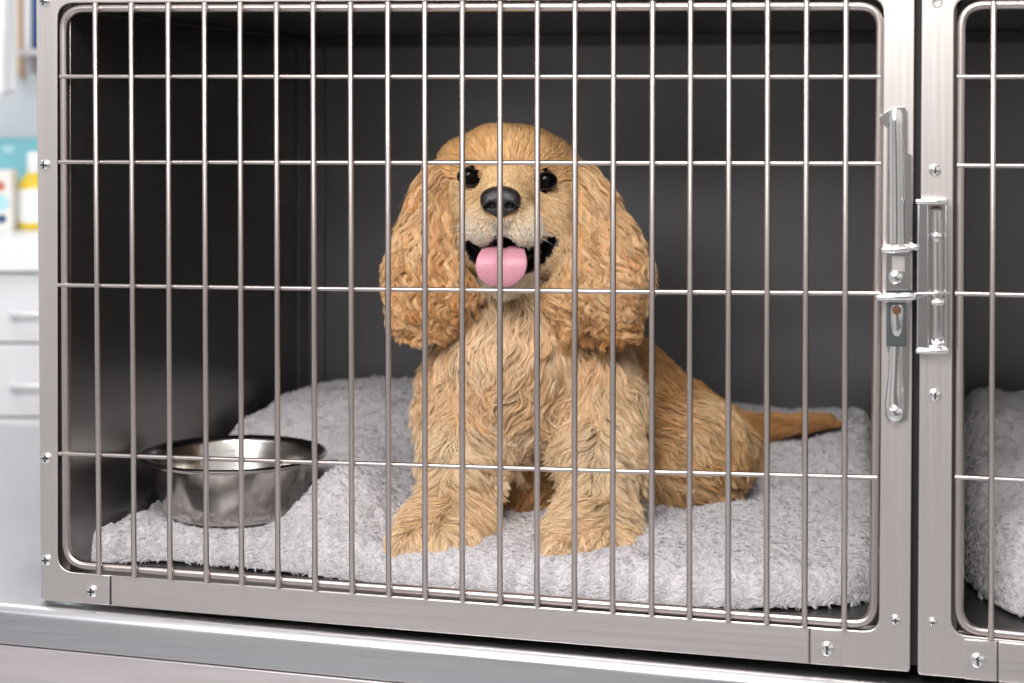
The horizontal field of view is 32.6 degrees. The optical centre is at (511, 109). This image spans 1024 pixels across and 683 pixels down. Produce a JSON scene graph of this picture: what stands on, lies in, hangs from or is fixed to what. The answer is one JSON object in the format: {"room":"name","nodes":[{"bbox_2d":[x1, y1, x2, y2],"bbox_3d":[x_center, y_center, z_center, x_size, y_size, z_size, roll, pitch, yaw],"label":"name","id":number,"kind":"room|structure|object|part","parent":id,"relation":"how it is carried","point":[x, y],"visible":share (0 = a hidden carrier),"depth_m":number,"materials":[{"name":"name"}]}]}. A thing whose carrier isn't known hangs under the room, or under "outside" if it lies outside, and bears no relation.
{"room":"veterinary clinic","nodes":[
{"label":"veterinary clinic","id":0,"kind":"room"},
{"bbox_2d":[0,0,14,95],"bbox_3d":[-1.156,-0.227,3.718,0.188,0.420,0.048,0,0,0],"label":"coat","id":1,"kind":"object","parent":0,"point":[7,86],"visible":1,"depth_m":3.71,"materials":[{"name":"white fabric"}]},
{"bbox_2d":[0,0,36,136],"bbox_3d":[-0.100,0.160,4.300,6.200,2.730,0.100,0,0,0],"label":"wall","id":2,"kind":"structure","parent":0,"point":[18,109],"depth_m":4.25,"materials":[{"name":"white paint"}]},
{"bbox_2d":[17,0,24,77],"bbox_3d":[-1.188,-0.280,4.235,0.011,0.405,0.030,0,0,0],"label":"wooden strip","id":3,"kind":"object","parent":2,"relation":"attached to","point":[20,3],"visible":1,"depth_m":4.22,"materials":[{"name":"beige wood"}]},
{"bbox_2d":[18,49,36,74],"bbox_3d":[-0.837,-0.111,4.115,0.575,0.057,0.270,0,0,0],"label":"wall shelf","id":4,"kind":"object","parent":2,"relation":"attached to","point":[31,54],"visible":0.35,"depth_m":4.00,"materials":[{"name":"grey"}]},
{"bbox_2d":[24,0,31,48],"bbox_3d":[-1.108,-0.241,4.100,0.017,0.203,0.200,0,0,0],"label":"folder","id":5,"kind":"object","parent":4,"relation":"on","point":[27,3],"visible":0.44,"depth_m":4.00,"materials":[{"name":"white laminate"}]},
{"bbox_2d":[32,0,36,48],"bbox_3d":[-1.089,-0.241,4.100,0.019,0.203,0.200,0,0,0],"label":"folder","id":6,"kind":"object","parent":4,"relation":"on","point":[34,21],"visible":0.25,"depth_m":4.00,"materials":[{"name":"blue"}]},
{"bbox_3d":[-0.150,1.575,1.375,6.300,0.100,5.950,0,0,0],"label":"floor","id":7,"kind":"structure","parent":0,"visible":0},
{"bbox_2d":[0,272,39,426],"bbox_3d":[-1.235,0.942,3.912,1.030,1.214,0.656,0,0,0],"label":"cabinet","id":8,"kind":"object","parent":7,"relation":"on","point":[19,291],"visible":0.17,"depth_m":3.62,"materials":[{"name":"white laminate"}]},
{"bbox_2d":[0,227,37,271],"bbox_3d":[-1.235,0.301,3.920,1.050,0.065,0.640,0,0,0],"label":"countertop","id":9,"kind":"structure","parent":8,"relation":"on","point":[18,247],"depth_m":3.60,"materials":[{"name":"white"}]},
{"bbox_2d":[0,169,17,230],"bbox_3d":[-1.144,0.201,3.917,0.065,0.135,0.056,0,0,0],"label":"carton","id":10,"kind":"object","parent":9,"relation":"on","point":[8,177],"visible":1,"depth_m":3.89,"materials":[{"name":"white cardboard"}]},
{"bbox_2d":[0,181,4,190],"bbox_3d":[-1.138,0.169,3.889,0.022,0.022,0.001,0,0,0],"label":"print","id":11,"kind":"object","parent":10,"relation":"on","point":[2,183],"depth_m":3.89,"materials":[{"name":"red paper"}]},
{"bbox_2d":[0,215,5,223],"bbox_3d":[-1.134,0.242,3.889,0.020,0.020,0.001,0,0,0],"label":"print","id":12,"kind":"object","parent":10,"relation":"attached to","point":[2,217],"depth_m":3.89,"materials":[{"name":"blue paper"}]},
{"bbox_2d":[0,195,8,210],"bbox_3d":[-1.136,0.207,3.889,0.036,0.036,0.001,0,0,0],"label":"print","id":13,"kind":"object","parent":10,"relation":"on","point":[4,199],"depth_m":3.89,"materials":[{"name":"teal paper"}]},
{"bbox_2d":[0,137,37,187],"bbox_3d":[-1.162,0.167,4.099,0.311,0.204,0.142,0,0,0],"label":"display box","id":14,"kind":"object","parent":9,"relation":"on","point":[13,150],"visible":0.25,"depth_m":4.03,"materials":[{"name":"teal cardboard"}]},
{"bbox_3d":[-1.158,0.090,4.029,0.028,0.018,0.004,0,0,0],"label":"printed panel","id":15,"kind":"part","parent":14,"relation":"part of","materials":[{"name":"teal cardboard"}]},
{"bbox_2d":[18,152,37,229],"bbox_3d":[-1.077,0.181,3.950,0.074,0.173,0.074,0,0,0],"label":"bottle","id":16,"kind":"object","parent":9,"relation":"on","point":[28,185],"visible":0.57,"depth_m":3.92,"materials":[{"name":"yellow plastic"}]},
{"bbox_3d":[-0.933,0.409,3.630,0.420,0.143,0.019,0,0,0],"label":"drawer","id":17,"kind":"part","parent":8,"relation":"part of","materials":[{"name":"white laminate"}]},
{"bbox_3d":[-0.933,0.743,3.630,0.420,0.206,0.019,0,0,0],"label":"drawer","id":18,"kind":"part","parent":8,"relation":"part of","materials":[{"name":"white laminate"}]},
{"bbox_3d":[-0.933,0.560,3.630,0.420,0.149,0.019,0,0,0],"label":"drawer","id":19,"kind":"part","parent":8,"relation":"part of","materials":[{"name":"white laminate"}]},
{"bbox_3d":[-0.955,0.568,3.603,0.161,0.010,0.038,0,0,0],"label":"handle","id":20,"kind":"part","parent":8,"relation":"part of","materials":[{"name":"silver metal"}]},
{"bbox_3d":[-0.955,0.420,3.603,0.161,0.010,0.038,0,0,0],"label":"handle","id":21,"kind":"part","parent":8,"relation":"part of","materials":[{"name":"silver metal"}]},
{"bbox_2d":[0,644,402,682],"bbox_3d":[-0.067,1.074,2.384,2.330,0.940,0.900,0,0,12],"label":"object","id":22,"kind":"object","parent":7,"relation":"on","point":[18,663],"visible":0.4,"depth_m":2.01,"materials":[{"name":"metal"}]},
{"bbox_2d":[0,424,1004,682],"bbox_3d":[-0.058,0.608,2.427,2.330,0.105,1.000,0,0,12],"label":"countertop","id":23,"kind":"structure","parent":22,"relation":"on","point":[26,619],"depth_m":1.96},
{"bbox_2d":[36,0,949,671],"bbox_3d":[0.041,0.188,2.354,1.040,0.806,0.895,0,0,12],"label":"cage","id":24,"kind":"object","parent":23,"relation":"on","point":[223,185],"visible":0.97,"depth_m":2.08,"materials":[{"name":"metal"}]},
{"bbox_3d":[-0.479,0.554,2.023,0.032,0.035,0.004,0,0,12],"label":"rail","id":25,"kind":"part","parent":24,"relation":"part of","materials":[{"name":"metal"}]},
{"bbox_3d":[-0.432,0.212,2.461,0.012,0.689,0.853,0,0,12],"label":"panel","id":26,"kind":"part","parent":24,"relation":"part of","materials":[{"name":"metal"}]},
{"bbox_3d":[-0.074,0.562,1.937,0.794,0.050,0.005,0,0,12],"label":"rail","id":27,"kind":"part","parent":24,"relation":"part of","materials":[{"name":"metal"}]},
{"bbox_3d":[0.028,-0.126,2.362,0.928,0.012,0.853,0,0,12],"label":"panel","id":28,"kind":"part","parent":24,"relation":"part of","materials":[{"name":"metal"}]},
{"bbox_2d":[91,375,879,609],"bbox_3d":[0.015,0.480,2.351,0.956,0.125,0.794,0,0,13],"label":"fleece blanket","id":29,"kind":"object","parent":24,"relation":"in","point":[824,446],"visible":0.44,"depth_m":2.08,"materials":[{"name":"grey fabric"}]},
{"bbox_2d":[140,435,327,526],"bbox_3d":[-0.351,0.470,2.210,0.235,0.077,0.235,0,0,0],"label":"pet bowl","id":30,"kind":"object","parent":29,"relation":"on","point":[187,475],"visible":0.74,"depth_m":2.14,"materials":[{"name":"metal"}]},
{"bbox_2d":[379,122,841,558],"bbox_3d":[0.133,0.278,2.258,0.298,0.514,0.708,0,0,33],"label":"dog","id":31,"kind":"object","parent":29,"relation":"on","point":[632,255],"visible":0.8,"depth_m":2.08},
{"bbox_3d":[0.118,0.212,2.785,0.952,0.689,0.012,0,0,12],"label":"panel","id":32,"kind":"part","parent":24,"relation":"part of","materials":[{"name":"metal"}]},
{"bbox_3d":[0.332,0.568,1.850,0.033,0.039,0.004,0,0,12],"label":"rail","id":33,"kind":"part","parent":24,"relation":"part of","materials":[{"name":"metal"}]},
{"bbox_3d":[0.400,0.286,1.829,0.021,0.079,0.006,0,0,12],"label":"handle","id":34,"kind":"part","parent":24,"relation":"part of","materials":[{"name":"silver metal"}]},
{"bbox_3d":[0.402,0.069,1.828,0.020,0.140,0.008,0,0,12],"label":"latch handle","id":35,"kind":"part","parent":24,"relation":"part of","materials":[{"name":"silver metal"}]},
{"bbox_3d":[0.404,0.265,1.833,0.027,0.128,0.008,0,0,0],"label":"handle","id":36,"kind":"part","parent":24,"relation":"part of","materials":[{"name":"silver metal"}]},
{"bbox_3d":[0.404,0.166,1.832,0.026,0.048,0.004,0,0,12],"label":"latch plate","id":37,"kind":"part","parent":24,"relation":"part of","materials":[{"name":"silver metal"}]},
{"bbox_3d":[0.486,0.185,2.138,0.062,0.800,0.600,0,0,12],"label":"divider panel","id":38,"kind":"part","parent":24,"relation":"part of","materials":[{"name":"black"}]},
{"bbox_3d":[0.433,0.194,1.816,0.043,0.011,0.004,0,0,12],"label":"latch arm","id":39,"kind":"part","parent":24,"relation":"part of","materials":[{"name":"silver metal"}]},
{"bbox_2d":[915,0,1023,682],"bbox_3d":[0.842,0.214,2.181,0.675,0.781,0.893,0,0,12],"label":"cage","id":40,"kind":"object","parent":23,"relation":"on","point":[970,205],"visible":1,"depth_m":1.83,"materials":[{"name":"metal"}]},
{"bbox_3d":[0.440,0.173,1.825,0.034,0.160,0.004,0,0,12],"label":"keeper plate","id":41,"kind":"part","parent":40,"relation":"part of","materials":[{"name":"silver metal"}]},
{"bbox_3d":[0.550,0.212,2.251,0.012,0.689,0.853,0,0,12],"label":"panel","id":42,"kind":"part","parent":40,"relation":"part of","materials":[{"name":"metal"}]},
{"bbox_3d":[0.486,0.571,1.817,0.033,0.043,0.004,0,0,12],"label":"rail","id":43,"kind":"part","parent":40,"relation":"part of","materials":[{"name":"metal"}]},
{"bbox_3d":[0.722,0.226,1.771,0.534,0.681,0.010,0,0,12],"label":"rod frame","id":44,"kind":"part","parent":40,"relation":"part of","materials":[{"name":"metal"}]},
{"bbox_3d":[0.859,-0.126,2.185,0.620,0.012,0.853,0,0,12],"label":"panel","id":45,"kind":"part","parent":40,"relation":"part of","materials":[{"name":"metal"}]},
{"bbox_2d":[964,386,1023,617],"bbox_3d":[0.749,0.470,2.202,0.454,0.146,0.801,0,0,0],"label":"fleece blanket","id":46,"kind":"object","parent":40,"relation":"on","point":[1009,406],"visible":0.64,"depth_m":2.09,"materials":[{"name":"grey fabric"}]},
{"bbox_3d":[0.949,0.212,2.608,0.644,0.689,0.012,0,0,12],"label":"panel","id":47,"kind":"part","parent":40,"relation":"part of","materials":[{"name":"metal"}]},
{"bbox_3d":[0.727,0.575,1.766,0.457,0.050,0.005,0,0,12],"label":"rail","id":48,"kind":"part","parent":40,"relation":"part of","materials":[{"name":"metal"}]}
]}

